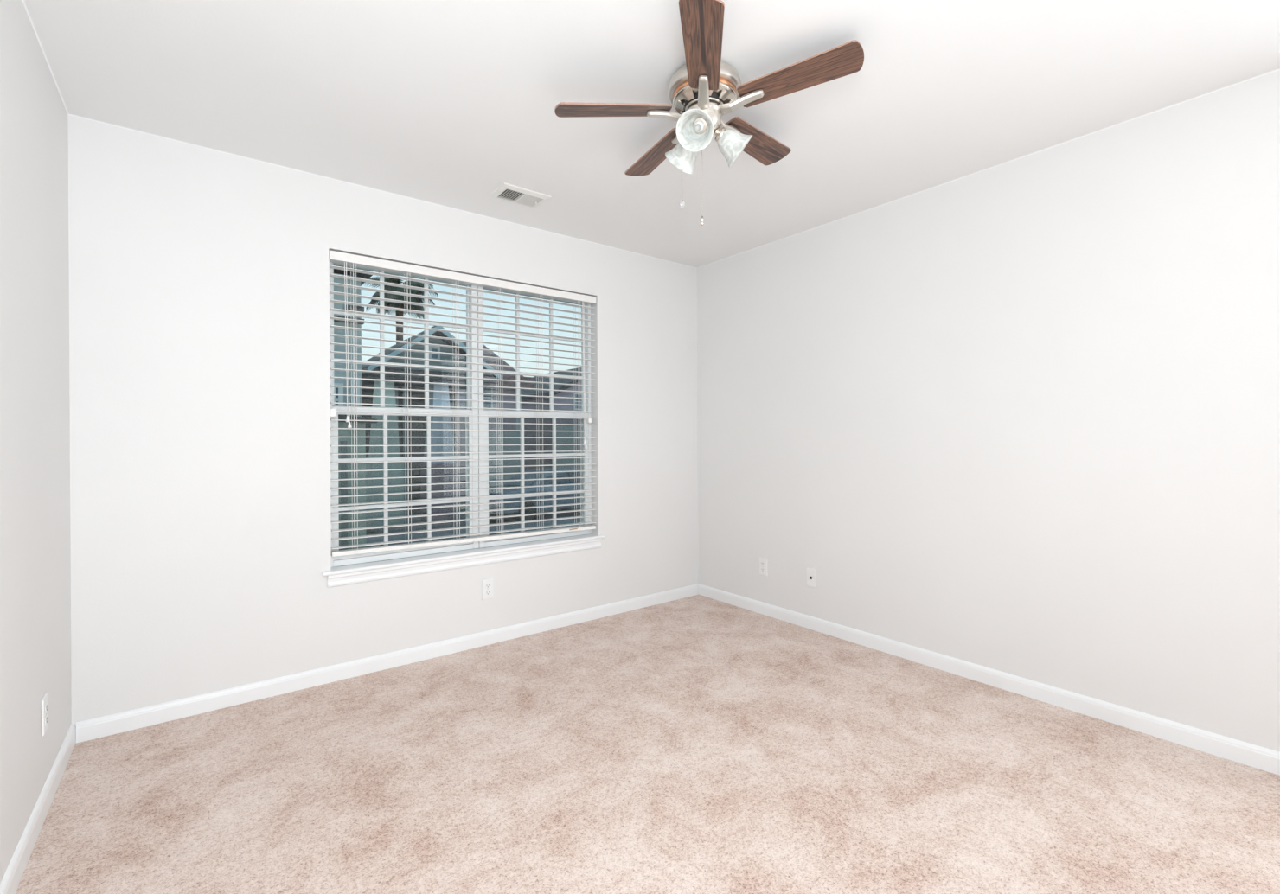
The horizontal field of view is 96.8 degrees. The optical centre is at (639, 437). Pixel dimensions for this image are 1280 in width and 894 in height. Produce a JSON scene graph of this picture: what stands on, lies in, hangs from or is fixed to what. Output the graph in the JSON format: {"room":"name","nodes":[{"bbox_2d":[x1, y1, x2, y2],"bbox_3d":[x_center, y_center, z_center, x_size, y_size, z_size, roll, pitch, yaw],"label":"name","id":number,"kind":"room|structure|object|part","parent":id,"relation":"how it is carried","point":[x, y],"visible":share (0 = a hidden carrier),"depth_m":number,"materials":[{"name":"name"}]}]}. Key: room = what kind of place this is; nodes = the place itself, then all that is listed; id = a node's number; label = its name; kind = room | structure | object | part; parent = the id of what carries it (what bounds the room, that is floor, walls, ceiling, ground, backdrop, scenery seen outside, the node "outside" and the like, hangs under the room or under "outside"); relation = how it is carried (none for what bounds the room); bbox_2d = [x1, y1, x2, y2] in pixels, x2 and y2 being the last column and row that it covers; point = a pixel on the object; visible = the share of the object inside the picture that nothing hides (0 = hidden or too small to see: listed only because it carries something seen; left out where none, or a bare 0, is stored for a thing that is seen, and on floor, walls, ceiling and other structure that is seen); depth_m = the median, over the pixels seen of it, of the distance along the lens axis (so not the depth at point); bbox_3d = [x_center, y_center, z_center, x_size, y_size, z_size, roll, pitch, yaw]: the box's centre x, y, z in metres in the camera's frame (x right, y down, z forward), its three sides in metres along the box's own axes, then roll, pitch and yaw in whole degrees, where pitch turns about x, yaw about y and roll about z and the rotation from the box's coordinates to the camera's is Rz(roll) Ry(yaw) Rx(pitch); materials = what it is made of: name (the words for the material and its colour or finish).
{"room":"empty bedroom","nodes":[
{"label":"empty bedroom","id":0,"kind":"room"},
{"bbox_2d":[0,0,71,883],"bbox_3d":[-0.636,-0.037,0.048,0.160,2.440,5.656,0,0,-38],"label":"wall","id":1,"kind":"structure","parent":0,"point":[35,543],"depth_m":1.69,"materials":[{"name":"paint"}]},
{"bbox_2d":[0,723,76,893],"bbox_3d":[-0.514,1.144,0.040,0.012,0.077,5.496,0,0,-38],"label":"baseboard","id":2,"kind":"structure","parent":1,"relation":"attached to","point":[10,881],"depth_m":1.69,"materials":[{"name":"paint"}]},
{"bbox_2d":[41,692,48,736],"bbox_3d":[-1.893,0.880,1.810,0.008,0.114,0.069,0,0,-38],"label":"electrical outlet","id":3,"kind":"object","parent":1,"relation":"attached to","point":[45,700],"visible":1,"depth_m":1.80,"materials":[{"name":"plastic"}]},
{"bbox_2d":[44,702,47,713],"bbox_3d":[-1.891,0.861,1.812,0.003,0.027,0.033,0,0,-38],"label":"socket","id":4,"kind":"object","parent":3,"relation":"attached to","point":[46,703],"depth_m":1.81,"materials":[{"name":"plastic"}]},
{"bbox_2d":[44,714,48,725],"bbox_3d":[-1.891,0.900,1.812,0.003,0.027,0.033,0,0,-38],"label":"socket","id":5,"kind":"object","parent":3,"relation":"attached to","point":[46,715],"depth_m":1.81,"materials":[{"name":"plastic"}]},
{"bbox_2d":[67,115,698,727],"bbox_3d":[-0.937,-0.042,3.294,3.347,2.440,0.160,0,0,-38],"label":"wall","id":6,"kind":"structure","parent":0,"point":[200,393],"depth_m":2.57,"materials":[{"name":"paint"}]},
{"bbox_2d":[75,583,698,743],"bbox_3d":[-0.879,1.140,3.228,3.322,0.077,0.012,0,0,-38],"label":"baseboard","id":7,"kind":"structure","parent":6,"relation":"attached to","point":[144,717],"depth_m":2.77,"materials":[{"name":"paint"}]},
{"bbox_2d":[329,262,479,567],"bbox_3d":[-1.264,-0.138,3.083,0.774,1.560,0.088,0,0,-38],"label":"window","id":8,"kind":"structure","parent":6,"relation":"in","point":[371,557],"depth_m":3.08,"materials":[{"name":"plastic"}]},
{"bbox_3d":[-1.281,-0.502,3.090,0.716,0.761,0.024,0,0,-38],"label":"sash","id":9,"kind":"part","parent":8,"relation":"part of","materials":[{"name":"plastic"}]},
{"bbox_3d":[-1.254,0.227,3.061,0.716,0.767,0.026,0,0,-38],"label":"sash","id":10,"kind":"part","parent":8,"relation":"part of","materials":[{"name":"plastic"}]},
{"bbox_2d":[329,249,595,556],"bbox_3d":[-0.905,-0.145,3.249,1.545,1.535,0.075,0,0,-38],"label":"window blind","id":11,"kind":"object","parent":8,"relation":"attached to","point":[336,257],"visible":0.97,"depth_m":3.14,"materials":[{"name":"plastic"}]},
{"bbox_3d":[-1.441,-0.470,2.798,0.021,0.788,0.006,0,0,-38],"label":"lift cord","id":12,"kind":"part","parent":11,"relation":"part of","materials":[{"name":"white fabric"}]},
{"bbox_3d":[-1.433,-0.145,2.852,0.015,1.452,0.055,0,0,-38],"label":"ladder cord","id":13,"kind":"part","parent":11,"relation":"part of","materials":[{"name":"white fabric"}]},
{"bbox_3d":[-1.228,-0.146,3.011,0.015,1.452,0.055,0,0,-38],"label":"ladder cord","id":14,"kind":"part","parent":11,"relation":"part of","materials":[{"name":"white fabric"}]},
{"bbox_3d":[-1.024,-0.147,3.169,0.015,1.452,0.055,0,0,-38],"label":"ladder cord","id":15,"kind":"part","parent":11,"relation":"part of","materials":[{"name":"white fabric"}]},
{"bbox_3d":[-0.914,-0.893,3.256,1.533,0.038,0.053,0,0,-38],"label":"head rail","id":16,"kind":"part","parent":11,"relation":"part of","materials":[{"name":"plastic"}]},
{"bbox_3d":[-0.907,0.577,3.259,1.535,0.045,0.050,0,0,-38],"label":"rail","id":17,"kind":"part","parent":11,"relation":"part of","materials":[{"name":"plastic"}]},
{"bbox_3d":[-0.821,-0.148,3.327,0.015,1.452,0.055,0,0,-38],"label":"ladder cord","id":18,"kind":"part","parent":11,"relation":"part of","materials":[{"name":"white fabric"}]},
{"bbox_3d":[-0.614,-0.149,3.487,0.015,1.452,0.055,0,0,-38],"label":"ladder cord","id":19,"kind":"part","parent":11,"relation":"part of","materials":[{"name":"white fabric"}]},
{"bbox_3d":[-0.402,-0.151,3.652,0.015,1.452,0.055,0,0,-38],"label":"ladder cord","id":20,"kind":"part","parent":11,"relation":"part of","materials":[{"name":"white fabric"}]},
{"bbox_3d":[-0.357,-0.413,3.640,0.021,0.913,0.006,0,0,-38],"label":"tilt cord","id":21,"kind":"part","parent":11,"relation":"part of","materials":[{"name":"white fabric"}]},
{"bbox_2d":[322,533,605,576],"bbox_3d":[-0.897,0.650,3.248,1.626,0.020,0.100,0,0,-38],"label":"window sill","id":22,"kind":"structure","parent":6,"relation":"attached to","point":[406,561],"depth_m":3.12,"materials":[{"name":"paint"}]},
{"bbox_2d":[327,538,601,588],"bbox_3d":[-0.879,0.690,3.224,1.581,0.060,0.018,0,0,-38],"label":"trim","id":23,"kind":"structure","parent":6,"relation":"attached to","point":[397,572],"depth_m":3.11,"materials":[{"name":"paint"}]},
{"bbox_2d":[481,578,492,600],"bbox_3d":[-0.867,0.863,3.239,0.069,0.114,0.008,0,0,-38],"label":"electrical outlet","id":24,"kind":"object","parent":6,"relation":"attached to","point":[487,585],"visible":1,"depth_m":3.24,"materials":[{"name":"plastic"}]},
{"bbox_2d":[485,589,490,595],"bbox_3d":[-0.866,0.883,3.238,0.033,0.027,0.003,0,0,-38],"label":"socket","id":25,"kind":"object","parent":24,"relation":"attached to","point":[487,592],"depth_m":3.24,"materials":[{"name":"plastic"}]},
{"bbox_2d":[485,582,490,588],"bbox_3d":[-0.866,0.844,3.238,0.033,0.027,0.003,0,0,-38],"label":"socket","id":26,"kind":"object","parent":24,"relation":"attached to","point":[487,585],"depth_m":3.24,"materials":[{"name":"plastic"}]},
{"bbox_2d":[477,286,591,548],"bbox_3d":[-0.651,-0.142,3.559,0.774,1.560,0.088,0,0,-38],"label":"window","id":27,"kind":"structure","parent":6,"relation":"in","point":[481,412],"depth_m":3.52,"materials":[{"name":"plastic"}]},
{"bbox_3d":[-0.659,-0.506,3.573,0.722,0.761,0.024,0,0,-38],"label":"sash","id":28,"kind":"part","parent":27,"relation":"part of","materials":[{"name":"plastic"}]},
{"bbox_3d":[-0.632,0.223,3.544,0.722,0.767,0.026,0,0,-38],"label":"sash","id":29,"kind":"part","parent":27,"relation":"part of","materials":[{"name":"plastic"}]},
{"bbox_2d":[15,595,1279,893],"bbox_3d":[0.803,1.234,1.062,3.667,0.120,5.816,0,0,-38],"label":"floor","id":30,"kind":"structure","parent":0,"point":[697,744],"depth_m":1.92,"materials":[{"name":"carpet"}]},
{"bbox_2d":[24,0,1279,268],"bbox_3d":[0.792,-1.325,1.058,3.667,0.120,5.816,0,0,-38],"label":"ceiling","id":31,"kind":"structure","parent":0,"point":[447,103],"depth_m":2.04,"materials":[{"name":"paint"}]},
{"bbox_2d":[488,182,551,208],"bbox_3d":[-0.625,-1.250,2.969,0.267,0.024,0.190,0,0,-38],"label":"ceiling vent","id":32,"kind":"object","parent":31,"relation":"in","point":[507,192],"visible":1,"depth_m":2.95,"materials":[{"name":"metal"}]},
{"bbox_2d":[554,0,863,225],"bbox_3d":[0.232,-1.018,2.019,0.991,0.492,0.992,0,0,-38],"label":"ceiling fan","id":33,"kind":"object","parent":31,"relation":"hanging from","point":[707,88],"visible":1,"depth_m":1.90,"materials":[{"name":"brown wood"}]},
{"bbox_3d":[-0.091,-1.112,1.931,0.394,0.006,0.122,-6,12,-10],"label":"blade","id":34,"kind":"part","parent":33,"relation":"part of","materials":[{"name":"brown wood"}]},
{"bbox_3d":[0.071,-1.135,2.275,0.122,0.006,0.394,-13,4,-28],"label":"blade","id":35,"kind":"part","parent":33,"relation":"part of","materials":[{"name":"brown wood"}]},
{"bbox_3d":[0.166,-0.964,2.006,0.038,0.253,0.005,0,0,14],"label":"pull chain","id":36,"kind":"part","parent":33,"relation":"part of","materials":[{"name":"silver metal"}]},
{"bbox_3d":[0.150,-1.021,2.074,0.118,0.123,0.125,0,0,-12],"label":"lamp shade","id":37,"kind":"part","parent":33,"relation":"part of","materials":[{"name":"white glass"}]},
{"bbox_3d":[0.191,-1.020,1.881,0.126,0.124,0.120,0,0,-38],"label":"lamp shade","id":38,"kind":"part","parent":33,"relation":"part of","materials":[{"name":"white glass"}]},
{"bbox_3d":[0.194,-1.041,1.909,0.022,0.028,0.030,0,0,3],"label":"bulb","id":39,"kind":"part","parent":33,"relation":"part of","materials":[{"name":"white glass"}]},
{"bbox_2d":[694,121,703,131],"bbox_3d":[0.202,-1.056,1.927,0.030,0.037,0.036,0,0,21],"label":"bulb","id":40,"kind":"object","parent":33,"relation":"attached to","point":[699,125],"depth_m":1.91,"materials":[{"name":"glass"}]},
{"bbox_3d":[0.226,-0.938,2.049,0.005,0.297,0.035,0,0,-2],"label":"pull chain","id":41,"kind":"part","parent":33,"relation":"part of","materials":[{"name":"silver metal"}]},
{"bbox_3d":[0.184,-1.144,1.668,0.122,0.006,0.394,11,2,7],"label":"blade","id":42,"kind":"part","parent":33,"relation":"part of","materials":[{"name":"brown wood"}]},
{"bbox_3d":[0.342,-1.021,2.000,0.126,0.124,0.120,0,0,-38],"label":"lamp shade","id":43,"kind":"part","parent":33,"relation":"part of","materials":[{"name":"white glass"}]},
{"bbox_3d":[0.450,-1.155,2.226,0.122,0.006,0.394,-15,-9,43],"label":"blade","id":44,"kind":"part","parent":33,"relation":"part of","materials":[{"name":"brown wood"}]},
{"bbox_3d":[0.519,-1.175,1.851,0.394,0.006,0.122,-6,-13,25],"label":"blade","id":45,"kind":"part","parent":33,"relation":"part of","materials":[{"name":"brown wood"}]},
{"bbox_2d":[697,70,1279,752],"bbox_3d":[2.133,-0.054,2.199,0.160,2.440,5.656,0,0,-38],"label":"wall","id":46,"kind":"structure","parent":0,"point":[1020,417],"depth_m":2.52,"materials":[{"name":"paint"}]},
{"bbox_2d":[21,0,1279,268],"bbox_3d":[0.792,-1.264,1.058,3.347,0.004,5.496,0,0,-38],"label":"trim","id":47,"kind":"structure","parent":46,"relation":"attached to","point":[23,2],"depth_m":2.53,"materials":[{"name":"paint"}]},
{"bbox_2d":[759,556,767,575],"bbox_3d":[0.816,0.855,3.765,0.008,0.114,0.069,0,0,-38],"label":"electrical outlet","id":48,"kind":"object","parent":46,"relation":"attached to","point":[763,562],"visible":1,"depth_m":3.76,"materials":[{"name":"plastic"}]},
{"bbox_2d":[806,567,816,588],"bbox_3d":[1.043,0.855,3.467,0.014,0.114,0.069,0,0,-38],"label":"wall plate","id":49,"kind":"object","parent":46,"relation":"attached to","point":[811,573],"visible":1,"depth_m":3.46,"materials":[{"name":"plastic"}]},
{"bbox_2d":[697,583,1279,775],"bbox_3d":[2.120,1.128,2.085,0.012,0.077,5.496,0,0,-38],"label":"baseboard","id":50,"kind":"structure","parent":46,"relation":"attached to","point":[1257,757],"depth_m":2.52,"materials":[{"name":"paint"}]},
{"label":"outside","id":51,"kind":"structure","parent":0,"visible":0},
{"bbox_2d":[365,496,540,535],"bbox_3d":[-35.185,2.760,126.827,220.000,0.300,236.504,0,0,-38],"label":"ground","id":52,"kind":"structure","parent":51,"point":[368,532],"depth_m":18.57,"materials":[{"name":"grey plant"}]},
{"bbox_2d":[332,414,377,567],"bbox_3d":[-4.353,1.182,7.931,1.080,3.007,0.970,0,0,-38],"label":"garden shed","id":53,"kind":"object","parent":52,"relation":"on","point":[342,432],"visible":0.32,"depth_m":7.81,"materials":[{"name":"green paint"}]},
{"bbox_3d":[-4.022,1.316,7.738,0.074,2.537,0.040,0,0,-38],"label":"door","id":54,"kind":"part","parent":53,"relation":"part of","materials":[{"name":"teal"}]},
{"bbox_2d":[364,273,438,344],"bbox_3d":[-10.282,-2.186,24.352,2.592,9.740,2.918,0,0,21],"label":"palm tree","id":55,"kind":"object","parent":52,"relation":"on","point":[399,337],"visible":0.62,"depth_m":23.98,"materials":[{"name":"green plant"}]},
{"bbox_2d":[361,326,501,534],"bbox_3d":[-7.550,-0.309,18.720,3.817,5.978,5.770,0,0,-38],"label":"house","id":56,"kind":"structure","parent":52,"relation":"on","point":[369,441],"depth_m":16.86,"materials":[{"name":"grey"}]},
{"bbox_3d":[-7.850,0.447,18.289,0.140,4.171,0.080,0,0,-38],"label":"door frame","id":57,"kind":"part","parent":56,"relation":"part of","materials":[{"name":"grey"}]},
{"bbox_3d":[-7.617,0.446,18.470,0.140,4.171,0.080,0,0,-38],"label":"door frame","id":58,"kind":"part","parent":56,"relation":"part of","materials":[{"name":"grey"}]},
{"bbox_3d":[-6.075,-2.483,16.790,0.178,0.296,0.025,0,0,-38],"label":"pane","id":59,"kind":"part","parent":56,"relation":"part of","materials":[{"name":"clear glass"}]},
{"bbox_2d":[458,341,534,497],"bbox_3d":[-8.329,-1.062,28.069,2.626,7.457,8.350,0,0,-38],"label":"house","id":60,"kind":"structure","parent":52,"relation":"on","point":[512,377],"depth_m":25.61,"materials":[{"name":"grey"}]},
{"bbox_3d":[-6.768,-1.766,25.114,0.386,0.950,0.025,0,0,-38],"label":"pane","id":61,"kind":"part","parent":60,"relation":"part of","materials":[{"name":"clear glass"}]},
{"bbox_3d":[-6.087,1.193,25.621,1.432,2.936,0.060,0,0,-38],"label":"garage door","id":62,"kind":"part","parent":60,"relation":"part of","materials":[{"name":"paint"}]},
{"bbox_2d":[521,367,581,470],"bbox_3d":[-4.448,-0.829,35.799,7.420,6.929,8.800,0,0,-38],"label":"house","id":63,"kind":"structure","parent":52,"relation":"on","point":[556,393],"depth_m":31.44,"materials":[{"name":"grey"}]},
{"bbox_3d":[-4.027,0.964,31.027,1.528,3.356,0.050,0,0,-38],"label":"garage door","id":64,"kind":"part","parent":63,"relation":"part of","materials":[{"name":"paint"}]},
{"bbox_3d":[-3.322,-1.996,31.589,0.712,0.785,0.025,0,0,-38],"label":"pane","id":65,"kind":"part","parent":63,"relation":"part of","materials":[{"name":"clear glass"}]},
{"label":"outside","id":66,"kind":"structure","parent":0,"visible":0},
{"bbox_2d":[365,505,584,563],"bbox_3d":[4.684,2.606,24.147,43.000,0.020,12.600,0,0,-38],"label":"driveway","id":67,"kind":"structure","parent":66,"point":[463,531],"depth_m":16.34,"materials":[{"name":"concrete"}]},
{"bbox_2d":[333,265,372,422],"bbox_3d":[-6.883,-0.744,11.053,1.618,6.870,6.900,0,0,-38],"label":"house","id":68,"kind":"structure","parent":67,"relation":"on","point":[337,399],"depth_m":9.04,"materials":[{"name":"grey"}]},
{"bbox_2d":[488,467,580,521],"bbox_3d":[-3.170,1.849,19.313,1.820,1.580,4.570,0,0,44],"label":"parked car","id":69,"kind":"object","parent":67,"relation":"on","point":[528,476],"visible":0.41,"depth_m":18.32,"materials":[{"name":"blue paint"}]}
]}

